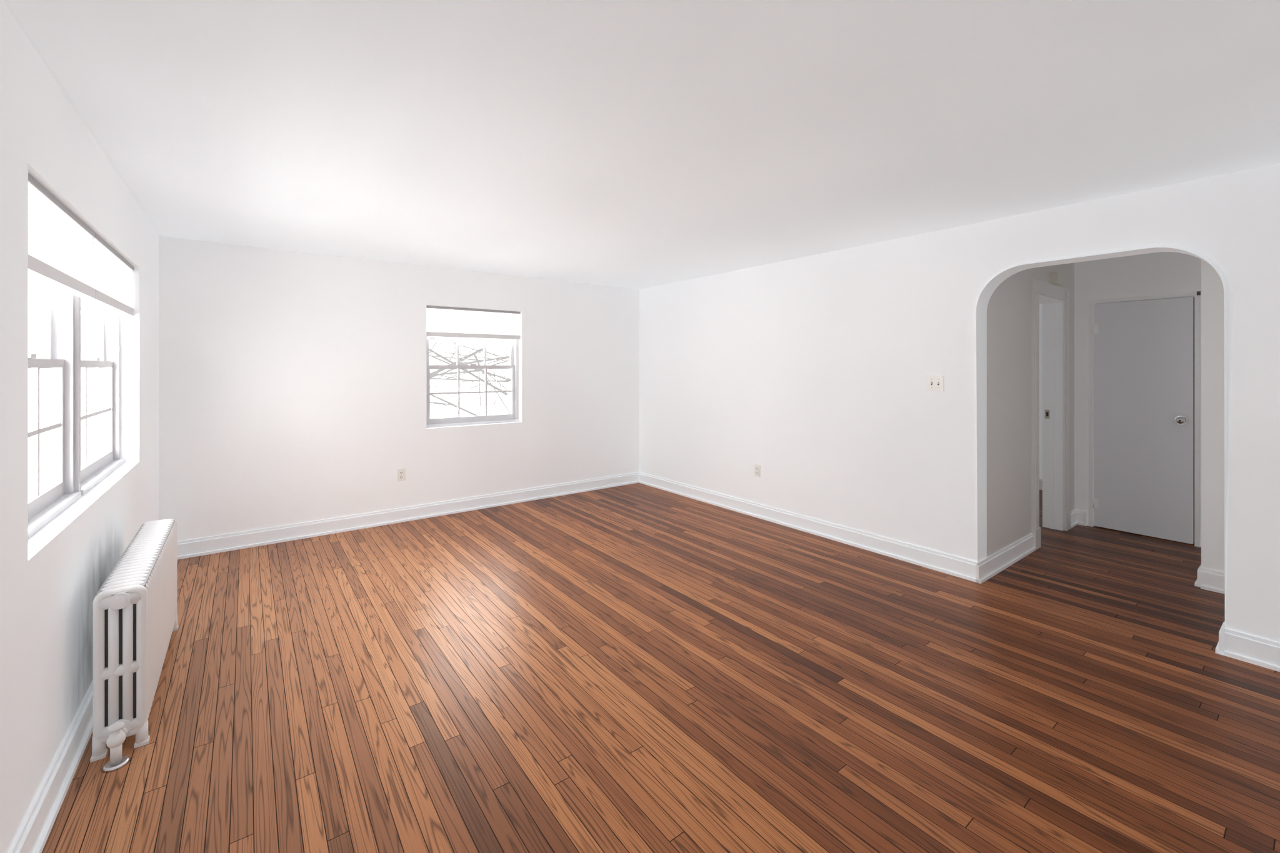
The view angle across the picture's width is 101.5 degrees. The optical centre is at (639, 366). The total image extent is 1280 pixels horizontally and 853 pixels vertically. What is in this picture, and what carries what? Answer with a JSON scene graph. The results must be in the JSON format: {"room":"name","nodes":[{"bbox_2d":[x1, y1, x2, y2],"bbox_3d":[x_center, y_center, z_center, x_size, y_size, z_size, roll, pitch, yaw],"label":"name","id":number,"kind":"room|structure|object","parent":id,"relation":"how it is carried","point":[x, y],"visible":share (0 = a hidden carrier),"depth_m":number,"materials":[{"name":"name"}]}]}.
{"room":"empty living room","nodes":[
{"label":"empty living room","id":0,"kind":"room"},
{"bbox_2d":[0,0,158,852],"bbox_3d":[-1.617,0.240,1.098,0.220,2.440,7.340,0,0,-37],"label":"wall","id":1,"kind":"structure","parent":0,"point":[50,580],"depth_m":1.73,"materials":[{"name":"paint"}]},
{"bbox_2d":[28,279,81,538],"bbox_3d":[-2.236,-0.015,1.887,0.130,1.190,1.005,0,0,-37],"label":"window","id":2,"kind":"structure","parent":1,"relation":"in","point":[52,432],"depth_m":2.24,"materials":[{"name":"white glass"}]},
{"bbox_2d":[28,173,94,298],"bbox_3d":[-2.175,-0.457,1.948,0.043,0.300,1.013,0,0,-37],"label":"blind","id":3,"kind":"object","parent":1,"relation":"attached to","point":[60,246],"visible":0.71,"depth_m":1.92,"materials":[{"name":"white fabric"}]},
{"bbox_2d":[74,295,80,492],"bbox_3d":[-2.553,-0.015,2.302,0.122,1.190,0.040,0,0,-37],"label":"window frame","id":4,"kind":"structure","parent":1,"relation":"in","point":[77,299],"depth_m":2.32,"materials":[{"name":"white paint"}]},
{"bbox_2d":[80,300,124,495],"bbox_3d":[-2.865,-0.015,2.721,0.130,1.190,1.005,0,0,-37],"label":"window","id":5,"kind":"structure","parent":1,"relation":"in","point":[105,361],"depth_m":3.06,"materials":[{"name":"white paint"}]},
{"bbox_2d":[81,233,133,316],"bbox_3d":[-2.790,-0.457,2.763,0.043,0.300,1.013,0,0,-37],"label":"blind","id":6,"kind":"object","parent":1,"relation":"attached to","point":[112,277],"visible":0.81,"depth_m":2.68,"materials":[{"name":"white fabric"}]},
{"bbox_2d":[158,236,639,541],"bbox_3d":[-1.814,0.240,5.407,4.650,2.440,0.220,0,0,-37],"label":"wall","id":7,"kind":"structure","parent":0,"point":[292,384],"depth_m":4.68,"materials":[{"name":"paint"}]},
{"bbox_2d":[396,468,404,481],"bbox_3d":[-2.252,1.020,4.933,0.070,0.115,0.010,0,0,-37],"label":"outlet","id":8,"kind":"object","parent":7,"relation":"attached to","point":[400,472],"visible":1,"depth_m":4.93,"materials":[{"name":"white plastic"}]},
{"bbox_2d":[426,336,519,428],"bbox_3d":[-1.754,0.000,5.477,0.990,1.200,0.130,0,0,-37],"label":"window","id":9,"kind":"structure","parent":7,"relation":"in","point":[514,417],"depth_m":5.50,"materials":[{"name":"white paint"}]},
{"bbox_2d":[426,305,519,339],"bbox_3d":[-1.703,-0.447,5.409,0.974,0.300,0.043,0,0,-37],"label":"blind","id":10,"kind":"object","parent":7,"relation":"attached to","point":[444,322],"visible":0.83,"depth_m":5.37,"materials":[{"name":"white fabric"}]},
{"bbox_2d":[2,0,1279,289],"bbox_3d":[0.240,-1.030,2.498,4.870,0.100,7.340,0,0,-37],"label":"ceiling","id":11,"kind":"structure","parent":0,"point":[636,144],"depth_m":2.05,"materials":[{"name":"white paint"}]},
{"bbox_2d":[41,483,1279,852],"bbox_3d":[2.457,1.510,4.168,10.420,0.100,7.340,0,0,-37],"label":"floor","id":12,"kind":"structure","parent":0,"point":[636,667],"depth_m":2.34,"materials":[{"name":"brown wood"}]},
{"bbox_2d":[90,518,178,773],"bbox_3d":[-2.274,1.150,2.386,0.157,0.620,1.248,0,0,-37],"label":"radiator","id":13,"kind":"object","parent":12,"relation":"on","point":[135,609],"visible":1,"depth_m":2.01,"materials":[{"name":"white metal"}]},
{"bbox_2d":[639,163,1279,642],"bbox_3d":[2.113,0.240,3.909,0.180,2.440,6.900,0,0,-37],"label":"wall","id":14,"kind":"structure","parent":0,"point":[812,371],"depth_m":3.94,"materials":[{"name":"paint"}]},
{"bbox_2d":[8,471,1279,852],"bbox_3d":[0.328,1.395,2.564,4.650,0.130,6.900,0,0,-37],"label":"baseboard","id":15,"kind":"structure","parent":14,"relation":"attached to","point":[32,837],"depth_m":4.16,"materials":[{"name":"white wood"}]},
{"bbox_2d":[754,464,760,476],"bbox_3d":[1.141,1.010,5.092,0.010,0.115,0.070,0,0,-37],"label":"outlet","id":16,"kind":"object","parent":14,"relation":"attached to","point":[757,467],"visible":1,"depth_m":5.09,"materials":[{"name":"white plastic"}]},
{"bbox_2d":[926,375,943,391],"bbox_3d":[2.128,0.120,3.776,0.016,0.115,0.115,0,0,-37],"label":"switch","id":17,"kind":"object","parent":14,"relation":"attached to","point":[934,383],"visible":1,"depth_m":3.78,"materials":[{"name":"white plastic"}]},
{"bbox_2d":[976,478,1224,594],"bbox_3d":[3.483,1.395,4.941,3.610,0.130,6.900,0,0,-37],"label":"baseboard","id":18,"kind":"structure","parent":14,"relation":"attached to","point":[1207,579],"depth_m":3.72,"materials":[{"name":"white wood"}]},
{"bbox_2d":[986,262,1074,556],"bbox_3d":[3.244,0.240,4.360,2.170,2.440,0.140,0,0,-37],"label":"wall","id":19,"kind":"structure","parent":0,"point":[1009,309],"depth_m":3.93,"materials":[{"name":"paint"}]},
{"bbox_2d":[1045,410,1049,418],"bbox_3d":[3.695,0.430,4.747,0.004,0.080,0.035,0,0,-37],"label":"strike plate","id":20,"kind":"object","parent":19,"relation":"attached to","point":[1047,412],"visible":1,"depth_m":4.75,"materials":[{"name":"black metal"}]},
{"bbox_2d":[1050,272,1064,285],"bbox_3d":[3.594,-0.755,4.503,0.200,0.090,0.053,0,0,-37],"label":"door chime","id":21,"kind":"object","parent":19,"relation":"attached to","point":[1057,279],"visible":1,"depth_m":4.46,"materials":[{"name":"white plastic"}]},
{"bbox_2d":[1031,279,1199,549],"bbox_3d":[3.824,0.380,4.498,1.407,2.160,0.596,0,0,-3],"label":"door frame","id":22,"kind":"structure","parent":19,"relation":"attached to","point":[1054,299],"depth_m":4.67,"materials":[{"name":"white paint"}]},
{"bbox_2d":[1039,303,1042,478],"bbox_3d":[2.573,0.240,6.397,3.550,2.440,3.920,0,0,-37],"label":"wall","id":23,"kind":"structure","parent":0,"point":[1040,305],"depth_m":6.23,"materials":[{"name":"white paint"}]},
{"bbox_2d":[1074,251,1201,546],"bbox_3d":[5.026,0.240,3.699,0.120,2.440,3.060,0,0,-37],"label":"wall","id":24,"kind":"structure","parent":0,"point":[1161,272],"depth_m":4.73,"materials":[{"name":"paint"}]},
{"bbox_2d":[1092,296,1193,544],"bbox_3d":[4.309,0.439,4.511,0.104,2.018,0.630,0,0,-37],"label":"closet door","id":25,"kind":"structure","parent":24,"relation":"in","point":[1143,350],"depth_m":4.49,"materials":[{"name":"white paint"}]},
{"bbox_2d":[1196,291,1200,295],"bbox_3d":[4.522,-0.595,4.234,0.018,0.030,0.020,0,0,-37],"label":"hook","id":26,"kind":"object","parent":24,"relation":"attached to","point":[1198,292],"visible":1,"depth_m":4.23,"materials":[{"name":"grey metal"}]},
{"bbox_2d":[1193,296,1194,529],"bbox_3d":[4.663,0.240,4.729,0.540,2.440,0.970,0,0,-37],"label":"door frame","id":27,"kind":"structure","parent":0,"point":[1194,297],"depth_m":4.68,"materials":[{"name":"paint"}]},
{"bbox_2d":[1201,259,1224,572],"bbox_3d":[4.036,0.240,2.371,1.040,2.440,2.130,0,0,-37],"label":"wall","id":28,"kind":"structure","parent":0,"point":[1212,294],"depth_m":3.42,"materials":[{"name":"paint"}]},
{"label":"outside","id":29,"kind":"structure","parent":0,"visible":0},
{"bbox_2d":[28,276,511,497],"bbox_3d":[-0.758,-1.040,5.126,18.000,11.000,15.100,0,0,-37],"label":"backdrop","id":30,"kind":"structure","parent":29,"point":[436,410],"depth_m":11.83,"materials":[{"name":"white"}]},
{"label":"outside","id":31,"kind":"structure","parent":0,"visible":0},
{"bbox_2d":[428,336,511,417],"bbox_3d":[-2.867,0.160,8.268,5.881,3.834,2.510,0,0,-37],"label":"tree","id":32,"kind":"object","parent":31,"point":[434,374],"visible":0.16,"depth_m":8.06,"materials":[{"name":"grey plant"}]}
]}

